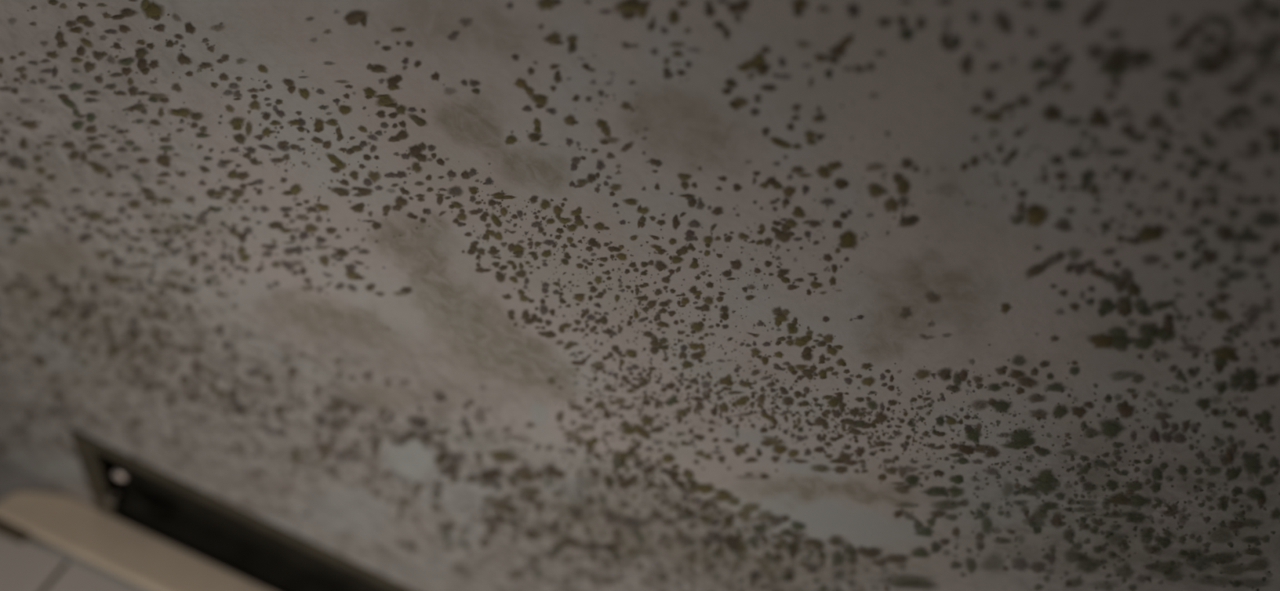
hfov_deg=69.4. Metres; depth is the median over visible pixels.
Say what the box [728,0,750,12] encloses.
mold spot
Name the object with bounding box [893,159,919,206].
mold spots
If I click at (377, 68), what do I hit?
mold spot
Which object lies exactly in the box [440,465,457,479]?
mold spot
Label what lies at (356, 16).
mold spot
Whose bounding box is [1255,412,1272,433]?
mold spot
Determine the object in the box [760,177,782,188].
mold spot
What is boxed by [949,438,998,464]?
mold spot
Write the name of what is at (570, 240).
mold spot
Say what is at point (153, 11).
mold spot
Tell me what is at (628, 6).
mold spot
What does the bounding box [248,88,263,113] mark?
mold spot
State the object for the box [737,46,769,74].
mold spot
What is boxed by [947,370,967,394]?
mold spot
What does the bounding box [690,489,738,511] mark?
mold spot
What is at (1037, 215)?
mold spot
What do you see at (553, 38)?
mold spot
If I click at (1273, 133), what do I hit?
mold spot
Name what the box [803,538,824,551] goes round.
mold spot
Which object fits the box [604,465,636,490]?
mold spot
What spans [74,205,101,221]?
mold spot
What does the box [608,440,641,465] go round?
mold spot
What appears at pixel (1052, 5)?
mold spot
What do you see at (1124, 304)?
mold spots
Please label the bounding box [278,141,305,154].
mold spot
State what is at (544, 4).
mold spot
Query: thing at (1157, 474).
mold spot
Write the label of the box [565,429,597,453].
mold spot
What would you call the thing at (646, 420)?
mold spot
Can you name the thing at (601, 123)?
mold spot
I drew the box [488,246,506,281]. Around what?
mold spot
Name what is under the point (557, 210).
mold spot
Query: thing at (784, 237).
mold spot
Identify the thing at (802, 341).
mold spot
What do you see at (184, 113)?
mold spot
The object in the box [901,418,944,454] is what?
mold spot
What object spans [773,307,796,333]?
mold spot
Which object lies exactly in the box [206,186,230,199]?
mold spot
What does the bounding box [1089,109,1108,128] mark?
mold spot
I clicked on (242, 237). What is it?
mold spot
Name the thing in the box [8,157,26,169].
mold spot
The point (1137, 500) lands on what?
mold spot
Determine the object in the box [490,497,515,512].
mold spot
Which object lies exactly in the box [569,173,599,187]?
mold spot
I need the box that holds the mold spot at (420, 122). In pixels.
[408,107,425,126]
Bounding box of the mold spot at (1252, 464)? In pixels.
[1244,453,1262,474]
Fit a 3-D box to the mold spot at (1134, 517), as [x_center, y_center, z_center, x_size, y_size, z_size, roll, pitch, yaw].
[0.185,0.083,0.345,0.006,0.005,0.005,6,-46,20]
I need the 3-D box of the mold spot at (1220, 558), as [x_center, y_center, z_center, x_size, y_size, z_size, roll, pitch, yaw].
[0.217,0.098,0.345,0.006,0.005,0.006,6,-46,20]
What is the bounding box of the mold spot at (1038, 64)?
[1031,58,1046,70]
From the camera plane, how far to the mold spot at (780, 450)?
0.39 m
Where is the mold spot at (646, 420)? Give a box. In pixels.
[633,391,679,432]
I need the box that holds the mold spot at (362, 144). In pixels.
[338,141,366,154]
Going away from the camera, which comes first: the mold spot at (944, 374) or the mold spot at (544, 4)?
the mold spot at (544, 4)
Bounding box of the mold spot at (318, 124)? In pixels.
[314,119,342,141]
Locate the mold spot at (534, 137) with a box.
[528,119,541,141]
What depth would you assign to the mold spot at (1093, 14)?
0.23 m
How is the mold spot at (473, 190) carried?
in the wall
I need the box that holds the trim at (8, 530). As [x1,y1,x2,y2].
[0,517,31,544]
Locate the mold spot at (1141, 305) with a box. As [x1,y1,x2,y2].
[1134,300,1173,315]
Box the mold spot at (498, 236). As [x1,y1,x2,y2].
[480,223,502,243]
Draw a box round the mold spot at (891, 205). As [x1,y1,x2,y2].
[884,198,897,210]
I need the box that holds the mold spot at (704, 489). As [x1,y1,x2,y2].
[662,464,711,500]
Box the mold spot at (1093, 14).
[1082,0,1107,26]
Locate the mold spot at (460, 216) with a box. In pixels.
[448,201,466,226]
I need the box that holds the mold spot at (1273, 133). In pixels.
[1265,128,1279,152]
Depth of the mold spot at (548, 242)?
0.35 m
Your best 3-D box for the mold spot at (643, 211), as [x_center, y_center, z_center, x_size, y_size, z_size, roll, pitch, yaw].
[0.001,-0.028,0.321,0.005,0.005,0.010,6,-46,20]
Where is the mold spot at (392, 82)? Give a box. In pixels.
[379,75,401,89]
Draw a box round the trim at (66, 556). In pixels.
[26,534,150,590]
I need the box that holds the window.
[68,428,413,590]
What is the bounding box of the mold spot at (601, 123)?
[596,120,613,144]
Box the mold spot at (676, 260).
[669,230,697,263]
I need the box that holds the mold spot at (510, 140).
[506,135,516,143]
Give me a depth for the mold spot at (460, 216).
0.35 m
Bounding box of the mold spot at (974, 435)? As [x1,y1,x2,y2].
[964,424,981,442]
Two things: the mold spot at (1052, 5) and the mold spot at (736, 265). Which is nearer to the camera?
the mold spot at (1052, 5)
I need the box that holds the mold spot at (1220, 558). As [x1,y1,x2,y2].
[1211,555,1232,564]
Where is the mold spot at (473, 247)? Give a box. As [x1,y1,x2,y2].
[462,241,490,272]
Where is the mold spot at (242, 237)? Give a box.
[229,223,251,242]
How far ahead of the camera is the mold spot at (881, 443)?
0.36 m
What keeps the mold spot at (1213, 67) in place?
in the wall
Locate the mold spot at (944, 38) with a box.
[941,34,959,50]
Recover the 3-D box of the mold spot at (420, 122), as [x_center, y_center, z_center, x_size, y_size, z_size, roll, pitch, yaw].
[-0.078,-0.063,0.324,0.005,0.005,0.007,6,-46,20]
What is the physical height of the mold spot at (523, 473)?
0.005 m
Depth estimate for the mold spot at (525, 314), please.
0.38 m
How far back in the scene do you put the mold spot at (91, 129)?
0.39 m
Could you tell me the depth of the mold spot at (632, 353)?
0.38 m
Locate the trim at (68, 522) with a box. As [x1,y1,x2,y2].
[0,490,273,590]
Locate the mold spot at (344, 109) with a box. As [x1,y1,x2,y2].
[339,106,351,114]
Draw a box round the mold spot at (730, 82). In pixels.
[722,79,736,93]
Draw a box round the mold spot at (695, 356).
[679,337,705,371]
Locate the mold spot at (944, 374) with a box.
[915,369,950,380]
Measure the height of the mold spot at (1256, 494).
0.005 m
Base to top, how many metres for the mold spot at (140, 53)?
0.005 m
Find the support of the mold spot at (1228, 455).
in the wall
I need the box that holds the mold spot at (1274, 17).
[1265,8,1279,21]
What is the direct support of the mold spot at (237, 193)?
in the wall
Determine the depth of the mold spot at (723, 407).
0.38 m
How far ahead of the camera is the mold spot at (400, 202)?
0.36 m
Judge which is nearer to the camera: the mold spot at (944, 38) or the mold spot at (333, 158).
the mold spot at (944, 38)
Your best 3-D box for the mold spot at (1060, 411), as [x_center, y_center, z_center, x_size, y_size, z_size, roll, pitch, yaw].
[0.146,0.040,0.321,0.005,0.005,0.006,6,-46,20]
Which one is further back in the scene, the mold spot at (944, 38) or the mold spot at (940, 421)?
the mold spot at (940, 421)
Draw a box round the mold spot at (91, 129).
[85,125,106,151]
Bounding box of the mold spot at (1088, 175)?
[1080,170,1093,191]
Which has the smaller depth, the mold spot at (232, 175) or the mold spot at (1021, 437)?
the mold spot at (1021, 437)
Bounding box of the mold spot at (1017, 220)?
[1013,202,1024,224]
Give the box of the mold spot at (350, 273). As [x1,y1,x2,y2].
[345,263,363,279]
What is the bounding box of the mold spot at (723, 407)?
[711,402,732,424]
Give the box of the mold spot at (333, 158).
[327,155,349,172]
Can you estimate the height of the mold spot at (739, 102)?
0.001 m
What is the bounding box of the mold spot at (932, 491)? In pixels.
[924,488,947,496]
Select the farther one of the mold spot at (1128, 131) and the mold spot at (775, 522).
the mold spot at (775, 522)
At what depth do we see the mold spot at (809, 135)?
0.28 m
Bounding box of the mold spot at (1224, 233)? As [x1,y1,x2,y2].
[1217,226,1231,239]
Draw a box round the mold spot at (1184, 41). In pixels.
[1172,22,1204,48]
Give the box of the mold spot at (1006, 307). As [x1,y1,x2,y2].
[1001,303,1010,312]
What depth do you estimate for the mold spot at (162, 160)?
0.39 m
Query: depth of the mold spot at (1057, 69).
0.24 m
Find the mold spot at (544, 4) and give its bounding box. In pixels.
[537,0,560,8]
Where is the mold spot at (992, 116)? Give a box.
[985,102,1014,120]
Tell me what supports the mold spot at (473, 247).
in the wall
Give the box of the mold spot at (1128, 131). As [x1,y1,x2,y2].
[1120,124,1146,142]
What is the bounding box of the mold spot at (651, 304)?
[618,283,679,330]
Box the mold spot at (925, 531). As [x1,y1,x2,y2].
[914,502,963,536]
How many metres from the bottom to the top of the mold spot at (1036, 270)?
0.005 m
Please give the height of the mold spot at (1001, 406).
0.001 m
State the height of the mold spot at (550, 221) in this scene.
0.005 m
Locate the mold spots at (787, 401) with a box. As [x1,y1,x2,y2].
[744,362,837,441]
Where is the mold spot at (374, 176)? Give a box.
[352,172,378,196]
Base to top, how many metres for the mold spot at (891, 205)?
0.005 m
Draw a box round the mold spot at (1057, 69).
[1050,54,1071,78]
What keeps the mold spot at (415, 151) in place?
in the wall
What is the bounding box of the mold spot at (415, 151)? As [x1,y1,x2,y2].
[394,142,435,161]
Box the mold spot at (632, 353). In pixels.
[602,346,635,371]
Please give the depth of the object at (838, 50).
0.26 m
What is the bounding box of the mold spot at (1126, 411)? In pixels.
[1118,401,1133,417]
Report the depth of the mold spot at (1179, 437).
0.31 m
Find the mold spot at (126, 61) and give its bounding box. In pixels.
[111,57,133,76]
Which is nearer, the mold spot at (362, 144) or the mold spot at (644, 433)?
the mold spot at (362, 144)
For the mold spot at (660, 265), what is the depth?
0.34 m
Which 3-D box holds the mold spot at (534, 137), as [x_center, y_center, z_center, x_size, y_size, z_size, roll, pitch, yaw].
[-0.035,-0.055,0.311,0.006,0.001,0.012,25,-42,0]
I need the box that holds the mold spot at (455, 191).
[435,186,461,204]
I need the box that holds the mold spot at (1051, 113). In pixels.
[1042,106,1061,119]
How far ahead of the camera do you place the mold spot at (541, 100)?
0.30 m
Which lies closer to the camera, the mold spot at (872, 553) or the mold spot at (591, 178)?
the mold spot at (591, 178)
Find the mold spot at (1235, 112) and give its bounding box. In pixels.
[1214,106,1248,124]
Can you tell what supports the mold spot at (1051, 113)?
in the wall
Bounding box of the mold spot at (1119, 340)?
[1090,315,1174,349]
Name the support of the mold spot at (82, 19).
in the wall
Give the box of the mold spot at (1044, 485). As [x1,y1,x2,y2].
[1013,470,1056,495]
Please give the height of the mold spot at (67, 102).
0.005 m
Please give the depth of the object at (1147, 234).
0.26 m
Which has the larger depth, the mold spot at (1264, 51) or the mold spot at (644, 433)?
the mold spot at (644, 433)
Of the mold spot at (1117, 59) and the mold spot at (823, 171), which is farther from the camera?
the mold spot at (823, 171)
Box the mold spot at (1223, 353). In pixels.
[1212,346,1239,372]
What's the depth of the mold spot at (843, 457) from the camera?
0.38 m
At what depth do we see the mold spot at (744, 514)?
0.43 m
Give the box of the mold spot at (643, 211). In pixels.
[637,205,648,227]
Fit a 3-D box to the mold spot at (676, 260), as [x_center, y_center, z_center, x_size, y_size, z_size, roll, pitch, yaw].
[0.015,-0.017,0.325,0.012,0.005,0.016,6,-46,20]
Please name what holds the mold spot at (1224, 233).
in the wall
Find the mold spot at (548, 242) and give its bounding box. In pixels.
[528,227,563,260]
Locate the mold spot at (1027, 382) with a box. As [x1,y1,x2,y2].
[1010,370,1035,394]
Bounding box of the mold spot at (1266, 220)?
[1255,213,1278,226]
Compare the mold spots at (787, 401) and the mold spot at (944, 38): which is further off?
the mold spots at (787, 401)
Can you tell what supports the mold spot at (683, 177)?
in the wall
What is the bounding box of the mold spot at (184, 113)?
[171,108,201,119]
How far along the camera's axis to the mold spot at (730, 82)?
0.27 m
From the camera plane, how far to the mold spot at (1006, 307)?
0.30 m
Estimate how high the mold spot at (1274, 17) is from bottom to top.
0.005 m
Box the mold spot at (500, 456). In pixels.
[489,451,515,462]
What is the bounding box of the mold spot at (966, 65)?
[960,56,971,72]
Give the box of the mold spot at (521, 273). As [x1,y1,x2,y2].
[507,261,528,287]
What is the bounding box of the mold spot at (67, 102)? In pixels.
[58,93,95,121]
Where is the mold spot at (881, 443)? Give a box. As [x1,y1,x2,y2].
[867,431,898,452]
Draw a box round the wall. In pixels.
[0,0,1279,590]
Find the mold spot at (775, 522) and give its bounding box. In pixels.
[759,512,788,525]
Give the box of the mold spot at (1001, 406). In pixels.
[989,399,1009,412]
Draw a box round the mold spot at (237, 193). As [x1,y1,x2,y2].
[228,179,262,203]
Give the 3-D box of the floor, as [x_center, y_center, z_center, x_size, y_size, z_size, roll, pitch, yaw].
[-0.526,1.112,-0.032,2.500,2.460,0.104,25,-42,0]
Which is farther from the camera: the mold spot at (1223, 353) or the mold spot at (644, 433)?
the mold spot at (644, 433)
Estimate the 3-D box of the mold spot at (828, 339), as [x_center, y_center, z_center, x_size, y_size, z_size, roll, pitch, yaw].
[0.068,0.018,0.335,0.010,0.005,0.010,6,-46,20]
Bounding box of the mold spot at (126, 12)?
[102,8,135,19]
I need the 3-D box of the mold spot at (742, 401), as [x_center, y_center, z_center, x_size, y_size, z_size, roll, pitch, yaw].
[0.039,0.039,0.371,0.017,0.005,0.023,6,-46,20]
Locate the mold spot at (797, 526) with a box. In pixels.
[778,522,804,543]
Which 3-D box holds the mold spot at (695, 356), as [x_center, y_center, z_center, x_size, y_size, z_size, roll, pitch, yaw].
[0.021,0.023,0.362,0.011,0.005,0.020,6,-46,20]
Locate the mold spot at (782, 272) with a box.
[777,264,803,289]
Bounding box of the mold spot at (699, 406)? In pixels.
[674,372,711,423]
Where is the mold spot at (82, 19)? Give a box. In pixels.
[66,15,93,32]
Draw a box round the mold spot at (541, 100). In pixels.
[515,79,546,108]
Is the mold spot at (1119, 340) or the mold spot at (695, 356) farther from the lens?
the mold spot at (695, 356)
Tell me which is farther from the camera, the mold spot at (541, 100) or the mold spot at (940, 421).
the mold spot at (940, 421)
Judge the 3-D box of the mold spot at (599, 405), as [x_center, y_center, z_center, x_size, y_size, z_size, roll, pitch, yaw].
[-0.014,0.049,0.405,0.012,0.005,0.016,6,-46,20]
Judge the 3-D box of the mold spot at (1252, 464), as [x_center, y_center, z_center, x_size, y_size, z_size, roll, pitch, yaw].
[0.204,0.056,0.308,0.006,0.005,0.010,6,-46,20]
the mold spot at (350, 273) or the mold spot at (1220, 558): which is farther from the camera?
the mold spot at (350, 273)
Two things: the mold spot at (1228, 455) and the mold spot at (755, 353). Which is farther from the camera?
the mold spot at (755, 353)
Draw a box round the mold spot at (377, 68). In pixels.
[370,65,385,72]
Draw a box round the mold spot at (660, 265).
[640,260,666,275]
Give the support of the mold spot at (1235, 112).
in the wall
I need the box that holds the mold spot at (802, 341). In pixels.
[775,327,815,359]
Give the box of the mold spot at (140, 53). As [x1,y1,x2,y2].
[135,40,157,74]
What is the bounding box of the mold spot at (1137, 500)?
[1110,481,1146,506]
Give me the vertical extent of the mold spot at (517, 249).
0.005 m
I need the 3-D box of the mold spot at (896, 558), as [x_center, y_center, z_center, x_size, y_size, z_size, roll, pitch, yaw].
[0.113,0.119,0.415,0.013,0.005,0.012,6,-46,20]
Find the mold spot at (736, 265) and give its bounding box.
[720,260,741,279]
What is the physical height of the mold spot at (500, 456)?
0.005 m
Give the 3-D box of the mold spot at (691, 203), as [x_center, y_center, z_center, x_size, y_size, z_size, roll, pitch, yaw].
[0.018,-0.032,0.309,0.007,0.005,0.006,6,-46,20]
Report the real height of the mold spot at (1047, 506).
0.005 m
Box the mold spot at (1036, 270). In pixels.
[1027,257,1053,276]
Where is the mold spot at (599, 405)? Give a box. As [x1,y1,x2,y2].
[595,395,623,419]
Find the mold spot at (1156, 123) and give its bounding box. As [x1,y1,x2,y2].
[1149,115,1163,128]
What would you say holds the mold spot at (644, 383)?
in the wall
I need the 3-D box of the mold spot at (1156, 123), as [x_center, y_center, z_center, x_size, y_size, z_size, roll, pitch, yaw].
[0.134,-0.045,0.240,0.005,0.005,0.005,6,-46,20]
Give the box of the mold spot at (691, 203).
[680,194,703,208]
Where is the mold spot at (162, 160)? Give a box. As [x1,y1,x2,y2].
[156,146,171,167]
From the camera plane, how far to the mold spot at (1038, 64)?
0.24 m
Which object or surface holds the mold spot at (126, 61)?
in the wall
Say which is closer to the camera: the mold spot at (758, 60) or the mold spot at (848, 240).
the mold spot at (758, 60)
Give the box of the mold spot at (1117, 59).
[1102,48,1151,85]
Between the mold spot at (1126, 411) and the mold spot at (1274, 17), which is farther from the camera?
the mold spot at (1126, 411)
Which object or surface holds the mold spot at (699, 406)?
in the wall
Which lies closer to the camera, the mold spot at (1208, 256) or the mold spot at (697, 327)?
the mold spot at (1208, 256)
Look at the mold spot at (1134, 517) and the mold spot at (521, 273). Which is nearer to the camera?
the mold spot at (1134, 517)
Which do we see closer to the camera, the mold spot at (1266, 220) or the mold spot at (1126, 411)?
the mold spot at (1266, 220)
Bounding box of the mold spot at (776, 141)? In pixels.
[771,137,800,148]
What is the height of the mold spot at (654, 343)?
0.005 m
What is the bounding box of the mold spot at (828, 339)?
[813,334,842,355]
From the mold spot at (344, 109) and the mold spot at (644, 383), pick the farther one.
the mold spot at (644, 383)
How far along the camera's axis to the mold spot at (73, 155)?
0.40 m
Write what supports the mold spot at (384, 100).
attached to the wall
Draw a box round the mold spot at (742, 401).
[713,374,756,412]
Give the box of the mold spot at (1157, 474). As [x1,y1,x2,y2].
[1151,463,1167,492]
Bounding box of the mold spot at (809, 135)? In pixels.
[805,131,823,144]
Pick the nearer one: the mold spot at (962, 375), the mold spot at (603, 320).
the mold spot at (962, 375)
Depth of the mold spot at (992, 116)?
0.25 m
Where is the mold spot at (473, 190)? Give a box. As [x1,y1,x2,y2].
[469,186,515,226]
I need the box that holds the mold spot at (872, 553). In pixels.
[844,545,880,557]
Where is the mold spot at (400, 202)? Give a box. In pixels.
[382,196,406,219]
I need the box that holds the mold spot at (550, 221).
[531,208,554,235]
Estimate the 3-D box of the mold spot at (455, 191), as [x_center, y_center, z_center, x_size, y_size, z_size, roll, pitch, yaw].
[-0.071,-0.037,0.346,0.012,0.005,0.009,6,-46,20]
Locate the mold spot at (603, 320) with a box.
[559,309,622,337]
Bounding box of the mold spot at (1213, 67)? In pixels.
[1194,44,1233,73]
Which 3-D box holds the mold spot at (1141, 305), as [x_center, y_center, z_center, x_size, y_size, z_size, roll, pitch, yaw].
[0.155,0.003,0.279,0.010,0.005,0.007,6,-46,20]
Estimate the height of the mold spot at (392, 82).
0.005 m
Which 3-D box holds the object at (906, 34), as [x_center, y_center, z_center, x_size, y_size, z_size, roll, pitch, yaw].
[0.070,-0.071,0.245,0.005,0.001,0.009,0,-48,25]
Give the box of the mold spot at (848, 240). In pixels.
[840,231,856,248]
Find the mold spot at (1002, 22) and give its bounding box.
[995,13,1010,32]
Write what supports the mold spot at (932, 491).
in the wall
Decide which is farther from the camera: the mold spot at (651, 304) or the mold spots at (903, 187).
the mold spot at (651, 304)
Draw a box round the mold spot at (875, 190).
[869,183,883,196]
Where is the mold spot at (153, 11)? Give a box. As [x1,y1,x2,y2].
[141,0,161,20]
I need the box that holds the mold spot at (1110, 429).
[1101,421,1122,437]
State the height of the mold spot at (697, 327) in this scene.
0.005 m
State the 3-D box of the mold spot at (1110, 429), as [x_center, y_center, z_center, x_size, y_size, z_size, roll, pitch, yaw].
[0.162,0.046,0.319,0.011,0.001,0.012,25,-42,0]
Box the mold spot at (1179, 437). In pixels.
[1150,413,1186,442]
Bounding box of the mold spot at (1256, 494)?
[1247,488,1265,507]
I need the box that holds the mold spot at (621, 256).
[577,241,626,272]
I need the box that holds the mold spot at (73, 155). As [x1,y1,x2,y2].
[62,142,86,160]
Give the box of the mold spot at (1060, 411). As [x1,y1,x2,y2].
[1053,406,1066,417]
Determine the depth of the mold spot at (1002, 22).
0.24 m
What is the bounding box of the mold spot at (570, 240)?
[560,237,576,265]
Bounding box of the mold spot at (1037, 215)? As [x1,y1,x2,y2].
[1027,204,1047,225]
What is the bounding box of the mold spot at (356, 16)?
[345,11,365,26]
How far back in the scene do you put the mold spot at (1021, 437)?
0.34 m
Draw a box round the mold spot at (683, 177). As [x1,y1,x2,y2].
[678,173,697,189]
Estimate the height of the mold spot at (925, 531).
0.005 m
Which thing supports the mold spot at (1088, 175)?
in the wall
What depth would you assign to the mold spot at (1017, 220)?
0.27 m
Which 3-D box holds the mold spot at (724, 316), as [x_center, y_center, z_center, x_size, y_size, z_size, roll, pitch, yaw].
[0.029,0.008,0.343,0.008,0.005,0.012,6,-46,20]
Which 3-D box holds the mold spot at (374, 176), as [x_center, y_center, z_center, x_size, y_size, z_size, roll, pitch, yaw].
[-0.105,-0.043,0.356,0.016,0.005,0.012,6,-46,20]
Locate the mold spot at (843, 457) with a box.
[814,444,866,473]
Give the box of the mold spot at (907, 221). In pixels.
[900,215,918,226]
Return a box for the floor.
[0,462,131,590]
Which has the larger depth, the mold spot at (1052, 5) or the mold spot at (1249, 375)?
the mold spot at (1249, 375)
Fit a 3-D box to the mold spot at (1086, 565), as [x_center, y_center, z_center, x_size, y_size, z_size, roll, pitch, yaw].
[0.178,0.107,0.373,0.012,0.005,0.012,6,-46,20]
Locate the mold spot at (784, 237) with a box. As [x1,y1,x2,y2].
[764,218,799,245]
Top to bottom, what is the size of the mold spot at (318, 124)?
0.005 m
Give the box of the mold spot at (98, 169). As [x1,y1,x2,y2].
[88,161,112,177]
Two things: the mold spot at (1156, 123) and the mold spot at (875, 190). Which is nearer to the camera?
the mold spot at (1156, 123)
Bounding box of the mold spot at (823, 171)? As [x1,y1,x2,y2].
[817,161,841,177]
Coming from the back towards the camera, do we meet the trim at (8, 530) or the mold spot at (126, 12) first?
the trim at (8, 530)
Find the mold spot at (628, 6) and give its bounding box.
[617,0,649,19]
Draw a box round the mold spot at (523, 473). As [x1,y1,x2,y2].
[515,467,542,481]
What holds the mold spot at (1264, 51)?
in the wall
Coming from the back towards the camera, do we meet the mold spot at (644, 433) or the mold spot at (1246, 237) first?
the mold spot at (644, 433)
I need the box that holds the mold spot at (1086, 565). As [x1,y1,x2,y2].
[1066,552,1098,572]
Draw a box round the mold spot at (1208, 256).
[1201,248,1216,263]
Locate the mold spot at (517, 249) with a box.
[501,241,523,257]
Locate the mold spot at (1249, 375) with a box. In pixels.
[1230,368,1257,392]
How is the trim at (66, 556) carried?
attached to the floor
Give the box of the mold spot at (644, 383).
[591,357,662,392]
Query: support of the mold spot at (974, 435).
in the wall
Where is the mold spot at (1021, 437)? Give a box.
[1004,430,1034,448]
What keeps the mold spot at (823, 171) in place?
in the wall
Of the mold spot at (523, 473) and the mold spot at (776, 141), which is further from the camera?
the mold spot at (523, 473)
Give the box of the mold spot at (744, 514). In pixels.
[737,504,757,520]
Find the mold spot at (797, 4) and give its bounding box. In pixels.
[791,0,807,16]
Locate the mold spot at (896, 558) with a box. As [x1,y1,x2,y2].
[875,555,906,566]
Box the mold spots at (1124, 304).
[1066,261,1139,316]
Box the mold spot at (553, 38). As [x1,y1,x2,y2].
[548,33,576,53]
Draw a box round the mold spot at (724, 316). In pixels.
[708,306,728,328]
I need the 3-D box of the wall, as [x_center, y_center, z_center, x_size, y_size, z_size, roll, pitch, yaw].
[0.153,-0.323,-0.047,2.500,0.001,2.052,25,-42,0]
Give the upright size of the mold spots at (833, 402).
0.005 m
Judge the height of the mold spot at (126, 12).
0.001 m
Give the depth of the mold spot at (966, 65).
0.25 m
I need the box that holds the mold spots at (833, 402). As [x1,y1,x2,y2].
[794,387,900,446]
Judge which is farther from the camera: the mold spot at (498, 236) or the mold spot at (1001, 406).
the mold spot at (498, 236)
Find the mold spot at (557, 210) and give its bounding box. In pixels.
[554,198,587,234]
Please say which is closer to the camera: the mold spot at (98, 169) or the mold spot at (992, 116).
the mold spot at (992, 116)
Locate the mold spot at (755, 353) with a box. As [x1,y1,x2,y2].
[740,342,782,364]
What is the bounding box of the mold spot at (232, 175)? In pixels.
[227,164,248,179]
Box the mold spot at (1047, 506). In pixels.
[1033,500,1057,518]
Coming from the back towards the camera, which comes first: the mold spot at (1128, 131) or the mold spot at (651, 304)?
the mold spot at (651, 304)
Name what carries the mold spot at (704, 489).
in the wall
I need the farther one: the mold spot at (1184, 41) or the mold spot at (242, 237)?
the mold spot at (242, 237)
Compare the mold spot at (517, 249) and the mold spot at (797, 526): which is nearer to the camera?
the mold spot at (517, 249)
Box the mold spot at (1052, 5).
[1044,0,1062,11]
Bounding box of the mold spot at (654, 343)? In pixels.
[644,328,682,361]
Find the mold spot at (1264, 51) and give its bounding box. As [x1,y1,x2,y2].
[1256,44,1271,57]
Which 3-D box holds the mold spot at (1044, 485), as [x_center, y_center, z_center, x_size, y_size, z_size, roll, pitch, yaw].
[0.149,0.071,0.350,0.014,0.005,0.018,6,-46,20]
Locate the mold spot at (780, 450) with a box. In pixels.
[761,435,786,462]
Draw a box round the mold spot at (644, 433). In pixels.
[620,422,653,439]
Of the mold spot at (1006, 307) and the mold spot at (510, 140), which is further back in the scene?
the mold spot at (510, 140)
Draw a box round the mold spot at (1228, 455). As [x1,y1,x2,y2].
[1220,444,1236,464]
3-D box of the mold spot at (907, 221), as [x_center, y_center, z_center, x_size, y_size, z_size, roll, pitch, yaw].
[0.083,-0.023,0.286,0.005,0.005,0.005,6,-46,20]
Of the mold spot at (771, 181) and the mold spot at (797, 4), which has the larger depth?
the mold spot at (771, 181)
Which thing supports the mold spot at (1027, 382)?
in the wall
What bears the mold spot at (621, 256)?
in the wall
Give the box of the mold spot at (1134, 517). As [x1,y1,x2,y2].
[1127,513,1145,522]
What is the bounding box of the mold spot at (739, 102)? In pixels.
[730,97,746,109]
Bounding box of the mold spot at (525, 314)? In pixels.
[521,311,551,325]
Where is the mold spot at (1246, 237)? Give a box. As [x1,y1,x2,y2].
[1235,233,1259,242]
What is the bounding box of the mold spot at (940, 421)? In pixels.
[937,417,962,426]
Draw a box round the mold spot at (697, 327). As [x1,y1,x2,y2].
[688,286,712,333]
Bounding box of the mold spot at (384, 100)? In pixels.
[376,94,404,118]

